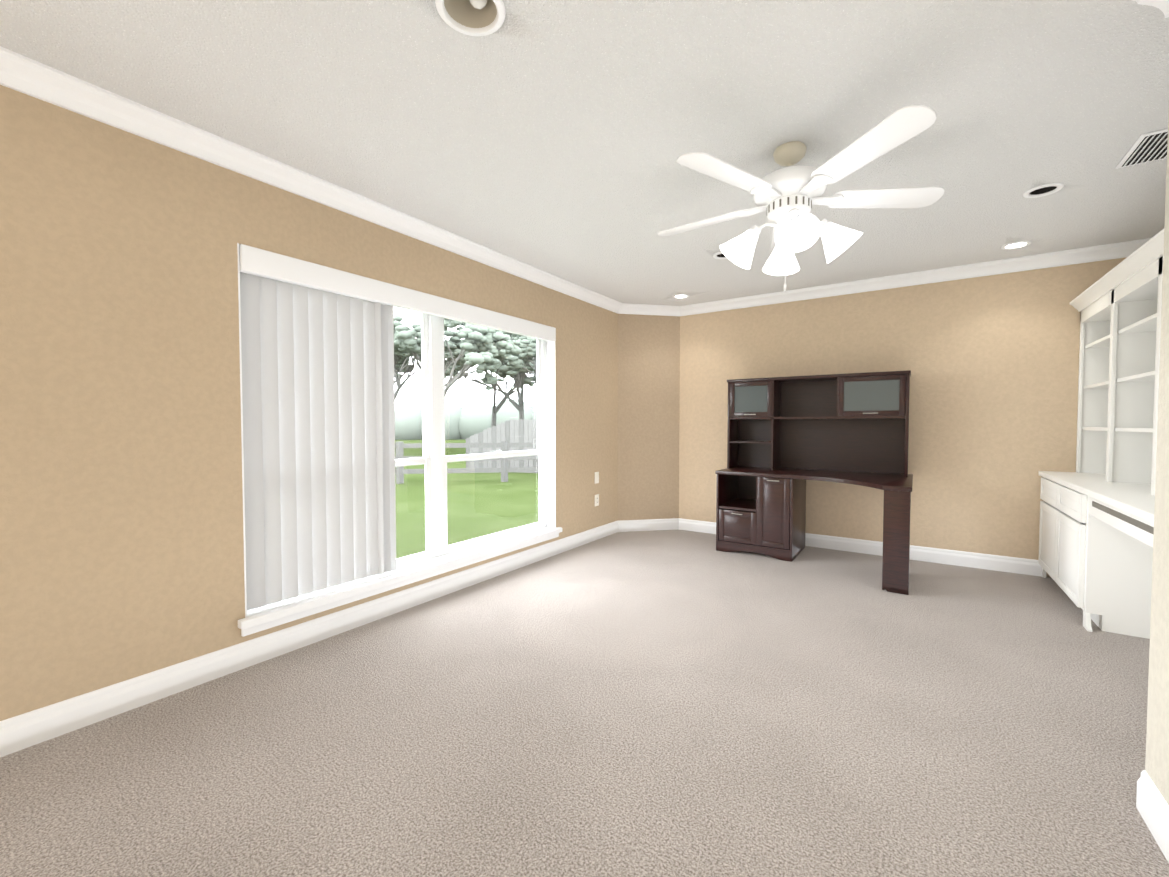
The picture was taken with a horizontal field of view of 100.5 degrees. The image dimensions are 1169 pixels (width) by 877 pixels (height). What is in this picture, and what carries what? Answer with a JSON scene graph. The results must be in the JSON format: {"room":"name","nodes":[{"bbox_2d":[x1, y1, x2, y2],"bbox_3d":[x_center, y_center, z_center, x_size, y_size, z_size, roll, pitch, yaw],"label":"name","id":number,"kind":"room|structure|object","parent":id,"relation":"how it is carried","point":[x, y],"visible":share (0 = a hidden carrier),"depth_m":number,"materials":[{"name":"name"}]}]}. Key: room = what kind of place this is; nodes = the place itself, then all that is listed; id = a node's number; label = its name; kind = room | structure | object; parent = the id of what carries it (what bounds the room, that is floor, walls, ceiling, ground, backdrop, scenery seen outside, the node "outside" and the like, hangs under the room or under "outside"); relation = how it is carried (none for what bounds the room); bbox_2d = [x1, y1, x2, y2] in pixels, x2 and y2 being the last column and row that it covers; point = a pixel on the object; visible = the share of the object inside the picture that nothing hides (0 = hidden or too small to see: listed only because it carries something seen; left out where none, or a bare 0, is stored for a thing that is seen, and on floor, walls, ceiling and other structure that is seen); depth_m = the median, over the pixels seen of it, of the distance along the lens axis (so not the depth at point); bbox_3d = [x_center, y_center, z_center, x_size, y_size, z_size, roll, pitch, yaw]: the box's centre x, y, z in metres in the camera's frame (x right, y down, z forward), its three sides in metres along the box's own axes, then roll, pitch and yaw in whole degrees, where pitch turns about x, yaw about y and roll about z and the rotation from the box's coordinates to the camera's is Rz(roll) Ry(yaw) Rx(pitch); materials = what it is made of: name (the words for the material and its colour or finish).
{"room":"office","nodes":[
{"label":"office","id":0,"kind":"room"},
{"bbox_2d":[0,85,617,720],"bbox_3d":[-1.269,-0.140,2.988,0.160,2.440,6.870,1,2,34],"label":"wall","id":1,"kind":"structure","parent":0,"point":[120,491],"depth_m":2.01,"materials":[{"name":"paint"}]},
{"bbox_2d":[237,243,561,636],"bbox_3d":[-0.986,-0.019,3.356,0.200,1.865,2.520,1,2,34],"label":"window","id":2,"kind":"structure","parent":1,"relation":"in","point":[439,555],"depth_m":3.38,"materials":[{"name":"white plastic"}]},
{"bbox_2d":[239,244,555,609],"bbox_3d":[-0.976,-0.068,3.348,0.099,1.763,2.428,1,2,34],"label":"window blinds","id":3,"kind":"object","parent":2,"relation":"attached to","point":[317,347],"visible":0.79,"depth_m":2.65,"materials":[{"name":"white"}]},
{"bbox_2d":[595,472,598,483],"bbox_3d":[0.126,0.395,4.909,0.010,0.116,0.072,1,2,34],"label":"electrical outlet","id":4,"kind":"object","parent":1,"relation":"attached to","point":[596,477],"visible":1,"depth_m":4.90,"materials":[{"name":"white plastic"}]},
{"bbox_2d":[595,494,598,505],"bbox_3d":[0.126,0.624,4.916,0.009,0.116,0.072,1,2,34],"label":"electrical outlet","id":5,"kind":"object","parent":1,"relation":"attached to","point":[597,500],"visible":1,"depth_m":4.92,"materials":[{"name":"white plastic"}]},
{"bbox_2d":[0,529,1168,876],"bbox_3d":[0.489,1.175,1.834,4.410,0.120,6.870,1,2,34],"label":"floor","id":6,"kind":"structure","parent":0,"point":[664,703],"depth_m":1.79,"materials":[{"name":"carpet"}]},
{"bbox_2d":[715,370,912,594],"bbox_3d":[1.883,0.247,4.137,1.508,1.597,1.040,1,2,34],"label":"desk","id":7,"kind":"object","parent":6,"relation":"on","point":[787,437],"visible":1,"depth_m":4.34,"materials":[{"name":"brown wood"}]},
{"bbox_2d":[1038,229,1163,638],"bbox_3d":[2.954,0.063,2.374,0.646,2.070,2.826,1,2,34],"label":"built-in shelves","id":8,"kind":"object","parent":6,"relation":"on","point":[1096,534],"visible":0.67,"depth_m":2.92,"materials":[{"name":"white wood"}]},
{"bbox_2d":[0,0,1168,305],"bbox_3d":[0.489,-1.424,1.756,4.410,0.200,6.870,1,2,34],"label":"ceiling","id":9,"kind":"structure","parent":0,"point":[558,138],"depth_m":1.95,"materials":[{"name":"white paint"}]},
{"bbox_2d":[435,0,505,35],"bbox_3d":[-0.348,-1.361,1.486,0.210,0.109,0.210,1,2,34],"label":"recessed light","id":10,"kind":"object","parent":9,"relation":"in","point":[477,17],"visible":1,"depth_m":1.54,"materials":[{"name":"white metal"}]},
{"bbox_2d":[672,294,688,298],"bbox_3d":[0.957,-1.430,4.842,0.164,0.038,0.164,1,2,34],"label":"recessed light","id":11,"kind":"object","parent":9,"relation":"in","point":[679,296],"visible":0.83,"depth_m":4.87,"materials":[{"name":"white"}]},
{"bbox_2d":[713,252,727,258],"bbox_3d":[1.053,-1.394,3.666,0.164,0.038,0.164,1,2,34],"label":"recessed light","id":12,"kind":"object","parent":9,"relation":"in","point":[720,255],"visible":0.46,"depth_m":3.72,"materials":[{"name":"white metal"}]},
{"bbox_2d":[657,105,943,290],"bbox_3d":[0.919,-1.019,2.297,1.277,0.639,1.308,1,2,34],"label":"fan","id":13,"kind":"object","parent":9,"relation":"hanging from","point":[788,195],"visible":1,"depth_m":2.15,"materials":[{"name":"white plastic"}]},
{"bbox_2d":[1001,241,1031,249],"bbox_3d":[3.068,-1.388,3.458,0.164,0.038,0.164,1,2,34],"label":"recessed light","id":14,"kind":"object","parent":9,"relation":"in","point":[1015,245],"visible":0.77,"depth_m":3.48,"materials":[{"name":"white"}]},
{"bbox_2d":[1023,183,1063,197],"bbox_3d":[2.497,-1.364,2.650,0.164,0.038,0.164,1,2,34],"label":"recessed light","id":15,"kind":"object","parent":9,"relation":"in","point":[1043,190],"visible":0.94,"depth_m":2.67,"materials":[{"name":"white metal"}]},
{"bbox_2d":[1115,128,1167,168],"bbox_3d":[2.619,-1.328,2.217,0.200,0.018,0.340,1,2,34],"label":"ceiling vent","id":16,"kind":"object","parent":9,"relation":"in","point":[1145,148],"visible":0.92,"depth_m":2.24,"materials":[{"name":"white metal"}]},
{"bbox_2d":[617,314,679,520],"bbox_3d":[0.703,-0.210,5.306,0.501,2.440,0.501,1,2,34],"label":"wall","id":17,"kind":"structure","parent":0,"point":[648,415],"depth_m":5.30,"materials":[{"name":"paint"}]},
{"bbox_2d":[0,518,1168,862],"bbox_3d":[0.238,1.049,2.005,3.492,0.122,6.557,1,2,34],"label":"baseboard","id":18,"kind":"structure","parent":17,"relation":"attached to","point":[68,716],"depth_m":2.47,"materials":[{"name":"white wood"}]},
{"bbox_2d":[0,0,1168,315],"bbox_3d":[0.485,-1.278,1.785,4.125,0.092,6.585,1,2,34],"label":"crown molding","id":19,"kind":"structure","parent":17,"relation":"attached to","point":[32,78],"depth_m":2.74,"materials":[{"name":"white wood"}]},
{"bbox_2d":[679,257,1126,576],"bbox_3d":[2.440,-0.186,4.526,4.250,2.440,0.160,1,2,34],"label":"wall","id":20,"kind":"structure","parent":0,"point":[991,362],"depth_m":4.06,"materials":[{"name":"paint"}]},
{"bbox_2d":[1145,112,1168,804],"bbox_3d":[1.042,-0.037,-0.421,1.005,2.440,3.820,1,2,34],"label":"wall","id":21,"kind":"structure","parent":0,"point":[1157,754],"depth_m":1.41,"materials":[{"name":"paint"}]},
{"label":"outside","id":22,"kind":"structure","parent":0,"visible":0},
{"bbox_2d":[395,439,538,558],"bbox_3d":[-30.078,0.386,38.311,87.149,0.300,150.000,1,2,34],"label":"ground","id":23,"kind":"structure","parent":22,"point":[501,495],"depth_m":8.49,"materials":[{"name":"green plant"}]},
{"bbox_2d":[394,324,421,400],"bbox_3d":[-9.962,-2.699,25.739,5.818,6.640,5.074,1,2,34],"label":"tree","id":24,"kind":"object","parent":23,"relation":"on","point":[398,368],"depth_m":25.75,"materials":[{"name":"grey plant"}]},
{"bbox_2d":[393,314,521,396],"bbox_3d":[-5.409,-2.440,21.533,7.099,6.377,5.802,1,2,34],"label":"tree","id":25,"kind":"object","parent":23,"relation":"on","point":[496,337],"depth_m":20.02,"materials":[{"name":"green plant"}]},
{"bbox_2d":[394,398,536,439],"bbox_3d":[-11.276,-1.152,44.527,85.104,5.197,5.162,0,2,-9],"label":"hedge","id":26,"kind":"object","parent":23,"relation":"on","point":[459,420],"depth_m":42.52,"materials":[{"name":"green plant"}]},
{"bbox_2d":[395,441,538,483],"bbox_3d":[-1.923,0.548,11.682,48.170,0.980,0.170,0,2,-9],"label":"fence rail","id":27,"kind":"object","parent":23,"relation":"on","point":[504,446],"depth_m":11.57,"materials":[{"name":"white painted wood"}]},
{"bbox_2d":[444,331,536,419],"bbox_3d":[-4.223,-3.624,31.018,8.522,8.183,8.346,1,2,34],"label":"tree","id":28,"kind":"object","parent":23,"relation":"on","point":[519,380],"depth_m":30.32,"materials":[{"name":"grey plant"}]},
{"bbox_2d":[466,419,538,472],"bbox_3d":[-1.963,0.206,13.932,3.250,1.528,0.060,1,2,18],"label":"fence","id":29,"kind":"object","parent":23,"relation":"on","point":[510,429],"depth_m":13.97,"materials":[{"name":"white wood"}]},
{"bbox_2d":[490,337,536,427],"bbox_3d":[-5.026,-3.381,32.565,6.120,7.590,7.387,1,2,34],"label":"tree","id":30,"kind":"object","parent":23,"relation":"on","point":[527,378],"depth_m":33.20,"materials":[{"name":"grey plant"}]},
{"bbox_2d":[500,339,536,376],"bbox_3d":[-1.211,-2.508,24.287,6.499,6.342,4.880,1,2,34],"label":"tree","id":31,"kind":"object","parent":23,"relation":"on","point":[524,363],"depth_m":24.21,"materials":[{"name":"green plant"}]}
]}

